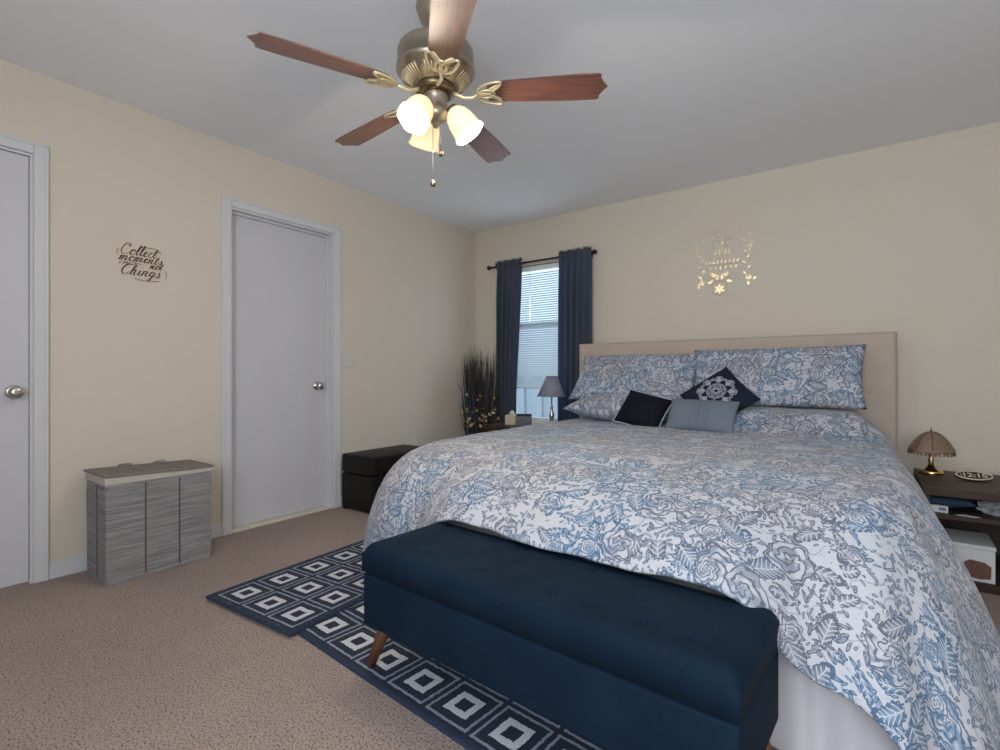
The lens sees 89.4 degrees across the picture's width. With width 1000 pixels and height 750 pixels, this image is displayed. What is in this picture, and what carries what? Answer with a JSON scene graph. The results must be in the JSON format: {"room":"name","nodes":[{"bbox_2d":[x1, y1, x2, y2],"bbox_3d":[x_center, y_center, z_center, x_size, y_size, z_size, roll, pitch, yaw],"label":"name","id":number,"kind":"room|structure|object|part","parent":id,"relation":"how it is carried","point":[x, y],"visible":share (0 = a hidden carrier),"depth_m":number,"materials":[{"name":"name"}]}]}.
{"room":"bedroom","nodes":[
{"label":"bedroom","id":0,"kind":"room"},
{"bbox_2d":[0,59,475,561],"bbox_3d":[-1.860,-0.230,3.075,0.140,2.460,5.580,0,0,36],"label":"wall","id":1,"kind":"structure","parent":0,"point":[135,365],"depth_m":2.92,"materials":[{"name":"beige paint"}]},
{"bbox_2d":[0,133,48,587],"bbox_3d":[-2.512,-0.059,2.121,0.203,2.117,0.924,0,0,36],"label":"door","id":2,"kind":"structure","parent":1,"relation":"in","point":[24,177],"depth_m":2.40,"materials":[{"name":"white paint"}]},
{"bbox_3d":[-2.259,0.080,2.355,0.067,0.064,0.064,0,0,36],"label":"knob","id":3,"kind":"part","parent":2,"relation":"part of","materials":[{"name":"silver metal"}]},
{"bbox_2d":[49,523,221,578],"bbox_3d":[-1.966,0.958,2.800,0.012,0.085,0.816,0,0,36],"label":"baseboard","id":4,"kind":"structure","parent":1,"relation":"attached to","point":[75,564],"depth_m":2.54,"materials":[{"name":"white paint"}]},
{"bbox_2d":[115,242,166,281],"bbox_3d":[-1.977,-0.620,2.789,0.014,0.205,0.243,0,0,36],"label":"wall sign","id":5,"kind":"object","parent":1,"relation":"attached to","point":[140,249],"visible":1,"depth_m":2.78,"materials":[{"name":"brown metal"}]},
{"bbox_2d":[221,195,340,535],"bbox_3d":[-1.524,-0.059,3.523,0.159,2.117,0.874,0,0,36],"label":"door","id":6,"kind":"structure","parent":1,"relation":"in","point":[277,274],"depth_m":3.49,"materials":[{"name":"white paint"}]},
{"bbox_3d":[-1.339,0.080,3.747,0.067,0.064,0.064,0,0,36],"label":"knob","id":7,"kind":"part","parent":6,"relation":"part of","materials":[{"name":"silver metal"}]},
{"bbox_2d":[343,352,355,367],"bbox_3d":[-1.161,-0.115,3.908,0.016,0.116,0.114,0,0,36],"label":"light switch","id":8,"kind":"object","parent":1,"relation":"attached to","point":[349,359],"visible":1,"depth_m":3.91,"materials":[{"name":"white plastic"}]},
{"bbox_2d":[412,433,417,445],"bbox_3d":[-0.752,0.575,4.481,0.008,0.114,0.070,0,0,36],"label":"wall outlet","id":9,"kind":"object","parent":1,"relation":"attached to","point":[415,435],"visible":0.9,"depth_m":4.48,"materials":[{"name":"white paint"}]},
{"bbox_2d":[0,0,999,232],"bbox_3d":[0.120,-1.510,1.641,5.030,0.100,5.580,0,0,36],"label":"ceiling","id":10,"kind":"structure","parent":0,"point":[698,92],"depth_m":2.48,"materials":[{"name":"paint"}]},
{"bbox_2d":[247,0,607,186],"bbox_3d":[-0.277,-1.099,2.030,1.245,0.720,1.266,0,0,36],"label":"ceiling fan","id":11,"kind":"object","parent":10,"relation":"hanging from","point":[435,60],"visible":1,"depth_m":1.92,"materials":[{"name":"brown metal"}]},
{"bbox_3d":[-0.627,-1.105,1.766,0.463,0.006,0.132,0,11,-31],"label":"blade","id":12,"kind":"part","parent":11,"relation":"part of","materials":[{"name":"brown wood"}]},
{"bbox_3d":[-0.582,-1.105,2.277,0.463,0.006,0.132,0,11,41],"label":"blade","id":13,"kind":"part","parent":11,"relation":"part of","materials":[{"name":"brown wood"}]},
{"bbox_3d":[-0.311,-0.984,1.890,0.126,0.143,0.142,0,0,36],"label":"lamp shade","id":14,"kind":"part","parent":11,"relation":"part of","materials":[{"name":"white glass"}]},
{"bbox_3d":[-0.302,-1.005,1.908,0.048,0.065,0.058,0,0,36],"label":"bulb","id":15,"kind":"part","parent":11,"relation":"part of","materials":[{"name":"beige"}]},
{"bbox_3d":[-0.306,-0.984,2.096,0.137,0.143,0.130,0,0,36],"label":"lamp shade","id":16,"kind":"part","parent":11,"relation":"part of","materials":[{"name":"white glass"}]},
{"bbox_3d":[-0.155,-1.105,1.565,0.132,0.006,0.463,11,-2,-13],"label":"blade","id":17,"kind":"part","parent":11,"relation":"part of","materials":[{"name":"brown wood"}]},
{"bbox_3d":[-0.133,-0.984,1.992,0.138,0.143,0.134,0,0,36],"label":"lamp shade","id":18,"kind":"part","parent":11,"relation":"part of","materials":[{"name":"white glass"}]},
{"bbox_3d":[-0.082,-1.105,2.392,0.132,0.006,0.463,-12,-5,23],"label":"blade","id":19,"kind":"part","parent":11,"relation":"part of","materials":[{"name":"brown wood"}]},
{"bbox_3d":[0.182,-1.105,1.952,0.463,0.006,0.132,0,-11,5],"label":"blade","id":20,"kind":"part","parent":11,"relation":"part of","materials":[{"name":"brown wood"}]},
{"bbox_2d":[0,506,999,749],"bbox_3d":[0.055,1.060,1.688,5.190,0.120,5.580,0,0,36],"label":"floor","id":21,"kind":"structure","parent":0,"point":[149,662],"depth_m":1.70,"materials":[{"name":"carpet"}]},
{"bbox_2d":[83,459,213,585],"bbox_3d":[-1.827,0.733,2.648,0.296,0.531,0.498,0,0,36],"label":"laundry hamper","id":22,"kind":"object","parent":21,"relation":"on","point":[146,519],"visible":1,"depth_m":2.53,"materials":[{"name":"grey wicker"}]},
{"bbox_3d":[-1.796,0.756,2.517,0.345,0.447,0.062,0,0,-34],"label":"frame rod","id":23,"kind":"part","parent":22,"relation":"part of","materials":[{"name":"grey wood"}]},
{"bbox_3d":[-1.827,0.487,2.648,0.296,0.028,0.498,0,0,36],"label":"lid","id":24,"kind":"part","parent":22,"relation":"part of","materials":[{"name":"beige wicker"}]},
{"bbox_2d":[206,540,364,636],"bbox_3d":[-0.633,0.983,2.714,0.608,0.011,1.530,0,0,33],"label":"patterned rug","id":25,"kind":"object","parent":21,"relation":"on","point":[290,600],"visible":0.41,"depth_m":2.27,"materials":[{"name":"blue carpet"}]},
{"bbox_2d":[342,444,420,513],"bbox_3d":[-0.862,0.794,3.943,0.358,0.412,0.640,0,0,36],"label":"storage ottoman","id":26,"kind":"object","parent":21,"relation":"on","point":[364,471],"visible":0.55,"depth_m":3.69,"materials":[{"name":"brown leather"}]},
{"bbox_3d":[-0.863,0.658,3.945,0.356,0.140,0.638,0,0,36],"label":"padded lid","id":27,"kind":"part","parent":26,"relation":"part of","materials":[{"name":"brown leather"}]},
{"bbox_2d":[297,601,605,749],"bbox_3d":[-0.056,0.994,1.716,1.530,0.011,0.600,0,0,41],"label":"patterned rug","id":28,"kind":"object","parent":21,"relation":"on","point":[471,714],"visible":0.28,"depth_m":1.56,"materials":[{"name":"blue carpet"}]},
{"bbox_2d":[362,522,779,749],"bbox_3d":[0.107,0.767,1.431,1.232,0.451,0.360,0,0,39],"label":"storage bench","id":29,"kind":"object","parent":28,"relation":"on","point":[618,659],"visible":0.99,"depth_m":1.20,"materials":[{"name":"blue fabric"}]},
{"bbox_3d":[-0.399,0.901,1.705,0.108,0.184,0.051,0,0,29],"label":"leg","id":30,"kind":"part","parent":29,"relation":"part of","materials":[{"name":"brown wood"}]},
{"bbox_3d":[0.613,0.901,1.158,0.108,0.184,0.051,0,0,29],"label":"leg","id":31,"kind":"part","parent":29,"relation":"part of","materials":[{"name":"brown wood"}]},
{"bbox_2d":[457,348,500,435],"bbox_3d":[-0.224,0.348,4.790,0.415,1.303,0.350,0,0,44],"label":"dried arrangement","id":32,"kind":"object","parent":21,"relation":"on","point":[480,408],"visible":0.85,"depth_m":4.72,"materials":[{"name":"plant"}]},
{"bbox_2d":[482,422,541,432],"bbox_3d":[0.214,0.715,4.337,0.620,0.570,0.462,0,0,36],"label":"nightstand","id":33,"kind":"object","parent":21,"relation":"on","point":[495,426],"visible":0.05,"depth_m":4.30,"materials":[{"name":"brown laminate"}]},
{"bbox_2d":[505,410,515,424],"bbox_3d":[0.108,0.367,4.378,0.100,0.125,0.100,0,0,26],"label":"tissue box","id":34,"kind":"object","parent":33,"relation":"on","point":[510,419],"visible":0.9,"depth_m":4.33,"materials":[{"name":"beige cardboard"}]},
{"bbox_2d":[516,414,531,425],"bbox_3d":[0.204,0.380,4.295,0.130,0.100,0.072,0,0,6],"label":"alarm clock","id":35,"kind":"object","parent":33,"relation":"on","point":[521,419],"visible":0.94,"depth_m":4.26,"materials":[{"name":"black plastic"}]},
{"bbox_2d":[537,376,566,422],"bbox_3d":[0.434,0.220,4.241,0.252,0.421,0.252,0,0,36],"label":"table lamp","id":36,"kind":"object","parent":33,"relation":"on","point":[551,387],"visible":0.93,"depth_m":4.18,"materials":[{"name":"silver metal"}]},
{"bbox_3d":[0.434,0.096,4.241,0.244,0.167,0.244,0,0,36],"label":"lamp shade","id":37,"kind":"part","parent":36,"relation":"part of","materials":[{"name":"grey fabric"}]},
{"bbox_2d":[579,332,896,453],"bbox_3d":[0.940,0.369,2.847,2.125,1.262,2.135,0,0,36],"label":"headboard","id":38,"kind":"object","parent":21,"relation":"on","point":[879,373],"visible":0.16,"depth_m":3.17,"materials":[{"name":"beige fabric"}]},
{"bbox_2d":[442,520,899,749],"bbox_3d":[0.799,0.669,2.657,2.123,0.624,2.293,0,0,36],"label":"bed skirt","id":39,"kind":"object","parent":38,"relation":"on","point":[811,716],"visible":0.02,"depth_m":1.29,"materials":[{"name":"white fabric"}]},
{"bbox_2d":[362,405,999,749],"bbox_3d":[0.801,0.587,2.535,2.424,0.775,2.421,0,0,36],"label":"comforter","id":40,"kind":"object","parent":38,"relation":"on","point":[813,518],"visible":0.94,"depth_m":1.44,"materials":[{"name":"fabric"}]},
{"bbox_2d":[563,393,671,421],"bbox_3d":[0.964,0.233,3.685,0.880,0.215,0.499,0,0,34],"label":"bed pillow","id":41,"kind":"object","parent":40,"relation":"on","point":[606,406],"visible":0.37,"depth_m":3.60,"materials":[{"name":"fabric"}]},
{"bbox_2d":[568,354,695,398],"bbox_3d":[0.995,0.015,3.779,0.941,0.345,0.300,0,0,36],"label":"pillow sham","id":42,"kind":"object","parent":41,"relation":"on","point":[667,375],"visible":0.88,"depth_m":3.70,"materials":[{"name":"fabric"}]},
{"bbox_2d":[612,389,671,426],"bbox_3d":[0.943,0.235,3.331,0.378,0.285,0.180,0,0,43],"label":"throw pillow","id":43,"kind":"object","parent":40,"relation":"on","point":[638,408],"visible":0.88,"depth_m":3.28,"materials":[{"name":"black fabric"}]},
{"bbox_2d":[665,398,739,433],"bbox_3d":[1.207,0.245,3.032,0.405,0.192,0.159,0,0,41],"label":"throw pillow","id":44,"kind":"object","parent":40,"relation":"on","point":[686,414],"visible":0.94,"depth_m":2.98,"materials":[{"name":"grey fabric"}]},
{"bbox_2d":[680,367,760,412],"bbox_3d":[1.361,0.138,3.151,0.418,0.384,0.254,0,0,9],"label":"throw pillow","id":45,"kind":"object","parent":40,"relation":"on","point":[722,385],"visible":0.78,"depth_m":3.12,"materials":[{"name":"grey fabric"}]},
{"bbox_2d":[693,344,865,408],"bbox_3d":[1.748,0.010,3.259,1.007,0.390,0.239,0,0,38],"label":"pillow sham","id":46,"kind":"object","parent":40,"relation":"on","point":[827,376],"visible":0.83,"depth_m":3.12,"materials":[{"name":"fabric"}]},
{"bbox_3d":[1.549,0.309,3.687,2.125,1.142,0.060,0,0,36],"label":"headboard","id":47,"kind":"part","parent":38,"relation":"part of","materials":[{"name":"beige fabric"}]},
{"bbox_2d":[913,468,999,595],"bbox_3d":[2.474,0.766,2.462,0.676,0.468,0.570,0,0,36],"label":"nightstand","id":48,"kind":"object","parent":21,"relation":"on","point":[986,495],"visible":0.51,"depth_m":2.43,"materials":[{"name":"brown laminate"}]},
{"bbox_2d":[907,428,955,474],"bbox_3d":[2.332,0.406,2.732,0.204,0.252,0.204,0,0,36],"label":"table lamp","id":49,"kind":"object","parent":48,"relation":"on","point":[931,442],"visible":1,"depth_m":2.69,"materials":[{"name":"brown fabric"}]},
{"bbox_3d":[2.332,0.404,2.732,0.028,0.164,0.028,0,0,36],"label":"stem","id":50,"kind":"part","parent":49,"relation":"part of","materials":[{"name":"gold metal"}]},
{"bbox_3d":[2.332,0.363,2.732,0.199,0.115,0.199,0,0,36],"label":"lamp shade","id":51,"kind":"part","parent":49,"relation":"part of","materials":[{"name":"brown fabric"}]},
{"bbox_2d":[930,504,947,512],"bbox_3d":[2.116,0.643,2.437,0.070,0.032,0.025,0,0,42],"label":"box","id":52,"kind":"object","parent":48,"relation":"on","point":[937,508],"visible":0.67,"depth_m":2.43,"materials":[{"name":"white cardboard"}]},
{"bbox_2d":[930,495,975,507],"bbox_3d":[2.228,0.621,2.523,0.220,0.086,0.160,0,0,42],"label":"folded cloth","id":53,"kind":"object","parent":48,"relation":"on","point":[951,502],"visible":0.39,"depth_m":2.46,"materials":[{"name":"blue fabric"}]},
{"bbox_2d":[935,500,999,525],"bbox_3d":[2.476,0.671,2.465,0.620,0.022,0.547,0,0,36],"label":"shelf","id":54,"kind":"object","parent":48,"relation":"attached to","point":[989,512],"depth_m":2.41,"materials":[{"name":"brown laminate"}]},
{"bbox_3d":[2.638,0.777,2.689,0.620,0.405,0.006,0,0,36],"label":"panel","id":55,"kind":"part","parent":48,"relation":"part of","materials":[{"name":"brown laminate"}]},
{"bbox_2d":[944,528,995,584],"bbox_3d":[2.268,0.874,2.463,0.191,0.168,0.266,0,0,38],"label":"carton","id":56,"kind":"object","parent":48,"relation":"on","point":[977,551],"visible":0.54,"depth_m":2.35,"materials":[{"name":"white cardboard"}]},
{"bbox_3d":[2.268,0.798,2.463,0.191,0.018,0.266,0,0,38],"label":"carton lid","id":57,"kind":"part","parent":56,"relation":"part of","materials":[{"name":"white cardboard"}]},
{"bbox_2d":[964,559,991,579],"bbox_3d":[2.210,0.902,2.343,0.102,0.086,0.001,0,0,38],"label":"picture","id":58,"kind":"object","parent":56,"relation":"attached to","point":[978,570],"depth_m":2.34},
{"bbox_2d":[959,514,980,517],"bbox_3d":[2.188,0.658,2.359,0.035,0.002,0.083,0,0,-43],"label":"paper tag","id":59,"kind":"object","parent":48,"relation":"on","point":[959,514],"visible":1,"depth_m":2.35,"materials":[{"name":"white paper"}]},
{"bbox_2d":[955,470,993,481],"bbox_3d":[2.389,0.510,2.546,0.148,0.045,0.070,0,0,26],"label":"clock","id":60,"kind":"object","parent":48,"relation":"on","point":[968,475],"visible":1,"depth_m":2.54,"materials":[{"name":"black plastic"}]},
{"bbox_2d":[974,555,999,590],"bbox_3d":[2.476,0.968,2.465,0.620,0.020,0.547,0,0,36],"label":"shelf","id":61,"kind":"object","parent":48,"relation":"attached to","point":[981,586],"depth_m":2.33,"materials":[{"name":"laminate"}]},
{"bbox_2d":[476,122,999,478],"bbox_3d":[1.772,-0.230,3.804,4.890,2.460,0.140,0,0,36],"label":"wall","id":62,"kind":"structure","parent":0,"point":[903,238],"depth_m":3.37,"materials":[{"name":"beige paint"}]},
{"bbox_2d":[516,267,558,422],"bbox_3d":[0.427,-0.284,4.734,0.840,1.512,0.130,0,0,36],"label":"window","id":63,"kind":"structure","parent":62,"relation":"in","point":[534,419],"depth_m":4.80,"materials":[{"name":"white plastic"}]},
{"bbox_2d":[517,262,558,388],"bbox_3d":[0.416,-0.452,4.719,0.760,1.160,0.042,0,0,36],"label":"window blind","id":64,"kind":"object","parent":63,"relation":"attached to","point":[537,379],"visible":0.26,"depth_m":4.76,"materials":[{"name":"white plastic"}]},
{"bbox_3d":[0.419,0.120,4.723,0.756,0.016,0.024,0,0,36],"label":"rail","id":65,"kind":"part","parent":64,"relation":"part of","materials":[{"name":"white plastic"}]},
{"bbox_3d":[0.419,-1.014,4.723,0.760,0.037,0.032,0,0,36],"label":"head rail","id":66,"kind":"part","parent":64,"relation":"part of","materials":[{"name":"white plastic"}]},
{"bbox_2d":[487,249,596,269],"bbox_3d":[0.366,-1.055,4.675,1.184,0.060,0.095,0,0,36],"label":"curtain rod","id":67,"kind":"object","parent":62,"relation":"attached to","point":[594,251],"visible":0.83,"depth_m":4.63,"materials":[{"name":"black metal"}]},
{"bbox_2d":[495,257,521,422],"bbox_3d":[0.086,-0.208,4.848,0.309,1.816,0.076,0,0,36],"label":"curtain","id":68,"kind":"object","parent":67,"relation":"hanging from","point":[509,278],"visible":0.81,"depth_m":4.85,"materials":[{"name":"fabric"}]},
{"bbox_2d":[558,246,591,420],"bbox_3d":[0.659,-0.208,4.428,0.320,1.817,0.079,0,0,36],"label":"curtain","id":69,"kind":"object","parent":67,"relation":"hanging from","point":[575,266],"visible":0.66,"depth_m":4.43,"materials":[{"name":"fabric"}]},
{"bbox_2d":[694,215,755,295],"bbox_3d":[1.680,-0.899,3.782,0.433,0.602,0.004,0,0,36],"label":"wall decal","id":70,"kind":"object","parent":62,"relation":"attached to","point":[719,289],"visible":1,"depth_m":3.79,"materials":[{"name":"metal"}]},
{"label":"outside","id":71,"kind":"structure","parent":0,"visible":0},
{"bbox_3d":[2.073,1.260,6.684,10.000,0.120,4.840,0,0,36],"label":"ground","id":72,"kind":"structure","parent":71,"visible":0},
{"bbox_2d":[518,381,557,417],"bbox_3d":[1.454,0.600,6.682,4.200,1.200,0.090,0,0,36],"label":"fence","id":73,"kind":"object","parent":72,"relation":"on","point":[528,401],"visible":0.02,"depth_m":7.32,"materials":[{"name":"plastic"}]}
]}

